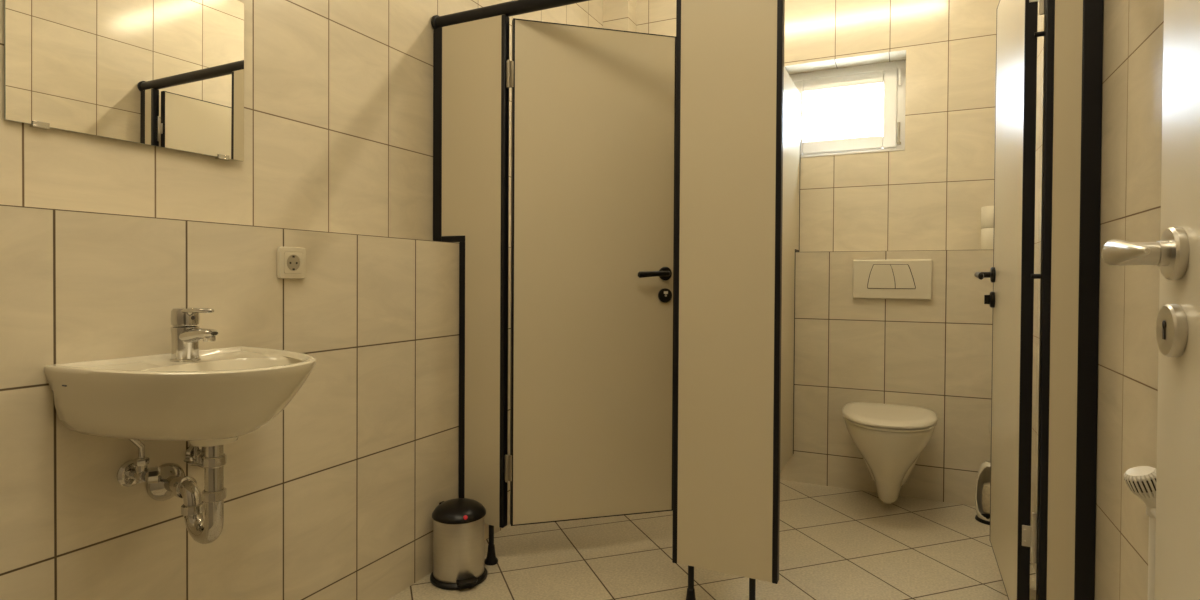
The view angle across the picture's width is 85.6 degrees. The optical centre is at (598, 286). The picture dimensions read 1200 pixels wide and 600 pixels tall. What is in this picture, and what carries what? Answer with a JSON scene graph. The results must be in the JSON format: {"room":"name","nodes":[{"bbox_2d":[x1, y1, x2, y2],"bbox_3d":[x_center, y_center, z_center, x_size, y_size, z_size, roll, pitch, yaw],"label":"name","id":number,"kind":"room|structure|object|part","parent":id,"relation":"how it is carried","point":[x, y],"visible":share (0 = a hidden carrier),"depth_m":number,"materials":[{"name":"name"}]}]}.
{"room":"public restroom","nodes":[
{"label":"public restroom","id":0,"kind":"room"},
{"bbox_2d":[0,0,602,599],"bbox_3d":[-0.647,-0.396,2.322,0.270,2.740,3.877,1,1,26],"label":"wall","id":1,"kind":"structure","parent":0,"point":[334,497],"depth_m":1.70,"materials":[{"name":"tile"}]},
{"bbox_2d":[4,0,243,160],"bbox_3d":[-1.030,-0.526,1.460,0.017,0.417,0.488,1,1,27],"label":"wall mirror","id":2,"kind":"object","parent":1,"relation":"attached to","point":[169,74],"visible":1,"depth_m":1.44,"materials":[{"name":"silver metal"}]},
{"bbox_2d":[117,439,159,486],"bbox_3d":[-0.938,0.355,1.329,0.075,0.121,0.060,1,1,26],"label":"angle valve","id":3,"kind":"object","parent":1,"relation":"attached to","point":[132,472],"visible":0.98,"depth_m":1.32,"materials":[{"name":"silver metal"}]},
{"bbox_3d":[-0.916,0.388,1.333,0.026,0.033,0.034,0,1,-33],"label":"valve knob","id":4,"kind":"part","parent":3,"relation":"part of","materials":[{"name":"silver metal"}]},
{"bbox_2d":[44,346,315,446],"bbox_3d":[-0.769,0.229,1.305,0.399,0.163,0.400,1,1,26],"label":"washbasin","id":5,"kind":"object","parent":1,"relation":"attached to","point":[226,395],"visible":0.99,"depth_m":1.19,"materials":[{"name":"white ceramic"}]},
{"bbox_2d":[170,307,217,361],"bbox_3d":[-0.848,0.102,1.363,0.124,0.113,0.055,1,1,26],"label":"tap","id":6,"kind":"object","parent":5,"relation":"on","point":[186,334],"visible":1,"depth_m":1.35,"materials":[{"name":"silver metal"}]},
{"bbox_2d":[184,446,203,467],"bbox_3d":[-0.815,0.336,1.328,0.098,0.074,0.021,1,1,33],"label":"rod","id":7,"kind":"object","parent":5,"relation":"attached to","point":[195,459],"visible":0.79,"depth_m":1.34,"materials":[{"name":"silver metal"}]},
{"bbox_2d":[146,445,226,543],"bbox_3d":[-0.840,0.414,1.353,0.239,0.211,0.080,1,1,29],"label":"drain pipe","id":8,"kind":"object","parent":1,"relation":"attached to","point":[173,481],"visible":0.98,"depth_m":1.31,"materials":[{"name":"silver metal"}]},
{"bbox_2d":[185,445,204,465],"bbox_3d":[-0.880,0.349,1.452,0.074,0.116,0.060,1,1,26],"label":"angle valve","id":9,"kind":"object","parent":1,"relation":"attached to","point":[189,453],"visible":0.21,"depth_m":1.45,"materials":[{"name":"silver metal"}]},
{"bbox_3d":[-0.868,0.380,1.437,0.034,0.034,0.026,0,1,-1],"label":"valve knob","id":10,"kind":"part","parent":9,"relation":"part of","materials":[{"name":"silver metal"}]},
{"bbox_2d":[277,246,305,278],"bbox_3d":[-0.797,-0.061,1.687,0.012,0.083,0.083,1,1,26],"label":"wall socket","id":11,"kind":"object","parent":1,"relation":"attached to","point":[291,261],"visible":1,"depth_m":1.68,"materials":[{"name":"beige plastic"}]},
{"bbox_2d":[431,15,438,29],"bbox_3d":[-0.588,-0.962,2.374,0.018,0.060,0.060,1,1,26],"label":"connector","id":12,"kind":"object","parent":1,"relation":"attached to","point":[435,19],"depth_m":2.35,"materials":[{"name":"black"}]},
{"bbox_2d":[388,480,1035,599],"bbox_3d":[-0.069,1.039,1.349,2.282,0.100,5.157,1,1,26],"label":"floor","id":13,"kind":"structure","parent":0,"point":[835,543],"depth_m":2.34,"materials":[{"name":"tile"}]},
{"bbox_2d":[430,498,486,589],"bbox_3d":[-0.464,0.849,2.172,0.207,0.257,0.188,1,1,26],"label":"pedal bin","id":14,"kind":"object","parent":13,"relation":"on","point":[458,523],"visible":1,"depth_m":2.10,"materials":[{"name":"metal"}]},
{"bbox_3d":[-0.466,0.743,2.172,0.178,0.046,0.178,1,1,26],"label":"bin lid","id":15,"kind":"part","parent":14,"relation":"part of","materials":[{"name":"black plastic"}]},
{"bbox_2d":[431,0,1103,599],"bbox_3d":[0.622,-0.005,2.652,1.980,1.966,1.591,1,1,26],"label":"partition","id":16,"kind":"structure","parent":13,"relation":"on","point":[655,179],"depth_m":2.14,"materials":[{"name":"beige laminate"}]},
{"bbox_3d":[-0.453,-0.051,2.317,0.288,1.777,0.026,1,1,26],"label":"panel","id":17,"kind":"part","parent":16,"relation":"part of","materials":[{"name":"beige laminate"}]},
{"bbox_3d":[0.297,-0.952,1.950,1.958,0.047,0.047,1,1,26],"label":"head rail","id":18,"kind":"part","parent":16,"relation":"part of","materials":[{"name":"black metal"}]},
{"bbox_3d":[-0.010,-0.045,2.345,0.595,1.757,0.028,0,1,-15],"label":"cubicle door","id":19,"kind":"part","parent":16,"relation":"part of","materials":[{"name":"beige laminate"}]},
{"bbox_3d":[0.208,-0.047,2.360,0.147,0.051,0.059,0,1,-15],"label":"door handle","id":20,"kind":"part","parent":16,"relation":"part of","materials":[{"name":"black plastic"}]},
{"bbox_3d":[0.381,-0.042,1.918,0.308,1.777,0.026,1,1,26],"label":"panel","id":21,"kind":"part","parent":16,"relation":"part of","materials":[{"name":"beige laminate"}]},
{"bbox_3d":[0.687,-0.069,2.644,0.030,1.817,1.545,1,1,26],"label":"divider panel","id":22,"kind":"part","parent":16,"relation":"part of","materials":[{"name":"beige laminate"}]},
{"bbox_3d":[1.248,-0.038,2.084,0.058,0.051,0.147,1,1,26],"label":"door handle","id":23,"kind":"part","parent":16,"relation":"part of","materials":[{"name":"black plastic"}]},
{"bbox_3d":[1.195,-0.032,1.877,0.024,1.757,0.586,1,1,26],"label":"cubicle door","id":24,"kind":"part","parent":16,"relation":"part of","materials":[{"name":"beige laminate"}]},
{"bbox_3d":[1.134,-0.033,1.558,0.104,1.777,0.026,1,1,26],"label":"panel","id":25,"kind":"part","parent":16,"relation":"part of","materials":[{"name":"beige laminate"}]},
{"bbox_2d":[975,421,990,524],"bbox_3d":[1.649,0.770,2.710,0.120,0.425,0.120,0,1,13],"label":"toilet brush","id":26,"kind":"object","parent":13,"relation":"on","point":[982,490],"visible":0.46,"depth_m":2.72,"materials":[{"name":"beige plastic"}]},
{"bbox_3d":[1.650,0.696,2.709,0.028,0.275,0.028,1,1,26],"label":"brush handle","id":27,"kind":"part","parent":26,"relation":"part of","materials":[{"name":"beige plastic"}]},
{"bbox_2d":[1124,466,1155,599],"bbox_3d":[0.846,0.640,0.993,0.061,0.717,0.095,1,1,26],"label":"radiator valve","id":28,"kind":"object","parent":13,"relation":"on","point":[1141,480],"visible":0.67,"depth_m":1.01,"materials":[{"name":"white paint"}]},
{"bbox_2d":[603,0,999,505],"bbox_3d":[1.039,-0.399,3.399,2.082,2.740,0.379,1,1,26],"label":"wall","id":29,"kind":"structure","parent":0,"point":[925,199],"depth_m":3.08,"materials":[{"name":"tile"}]},
{"bbox_2d":[789,60,905,157],"bbox_3d":[1.254,-0.901,3.340,0.600,0.482,0.217,1,1,26],"label":"window","id":30,"kind":"structure","parent":29,"relation":"in","point":[892,75],"depth_m":3.32,"materials":[{"name":"white plastic"}]},
{"bbox_3d":[1.240,-0.664,3.316,0.600,0.009,0.157,1,1,26],"label":"sill","id":31,"kind":"part","parent":30,"relation":"part of","materials":[{"name":"white plastic"}]},
{"bbox_2d":[842,402,937,503],"bbox_3d":[1.257,0.740,2.808,0.378,0.400,0.515,1,1,26],"label":"toilet","id":32,"kind":"object","parent":29,"relation":"attached to","point":[890,439],"visible":1,"depth_m":2.67,"materials":[{"name":"white ceramic"}]},
{"bbox_3d":[1.248,0.571,2.784,0.374,0.013,0.464,1,1,26],"label":"toilet seat","id":33,"kind":"part","parent":32,"relation":"part of","materials":[{"name":"beige plastic"}]},
{"bbox_3d":[1.249,0.551,2.786,0.378,0.022,0.471,1,1,26],"label":"toilet lid","id":34,"kind":"part","parent":32,"relation":"part of","materials":[{"name":"beige plastic"}]},
{"bbox_2d":[853,259,931,299],"bbox_3d":[1.369,-0.033,3.021,0.336,0.184,0.022,1,1,26],"label":"flush plate","id":35,"kind":"object","parent":29,"relation":"attached to","point":[872,279],"visible":1,"depth_m":3.01,"materials":[{"name":"beige plastic"}]},
{"bbox_2d":[981,228,993,249],"bbox_3d":[1.779,-0.212,2.912,0.101,0.097,0.101,1,1,26],"label":"toilet roll","id":36,"kind":"object","parent":29,"relation":"on","point":[987,234],"visible":0.43,"depth_m":2.89,"materials":[{"name":"paper"}]},
{"bbox_2d":[981,206,993,228],"bbox_3d":[1.780,-0.310,2.910,0.101,0.097,0.101,1,1,26],"label":"toilet roll","id":37,"kind":"object","parent":36,"relation":"on","point":[987,212],"visible":0.38,"depth_m":2.89,"materials":[{"name":"paper"}]},
{"bbox_2d":[1030,0,1163,599],"bbox_3d":[1.208,-0.374,1.434,0.120,2.740,3.877,1,1,26],"label":"wall","id":38,"kind":"structure","parent":0,"point":[1133,30],"depth_m":1.35,"materials":[{"name":"tile"}]},
{"bbox_3d":[-0.533,-0.370,0.230,1.982,2.740,0.120,1,1,26],"label":"wall","id":39,"kind":"structure","parent":0,"visible":0},
{"bbox_2d":[1102,0,1199,599],"bbox_3d":[0.413,-0.010,0.321,0.106,2.012,0.816,1,1,25],"label":"door","id":40,"kind":"structure","parent":39,"relation":"in","point":[1177,252],"depth_m":0.63,"materials":[{"name":"white paint"}]},
{"bbox_3d":[0.525,-0.033,0.614,0.064,0.052,0.130,1,1,26],"label":"handle","id":41,"kind":"part","parent":40,"relation":"part of","materials":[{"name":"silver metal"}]}
]}

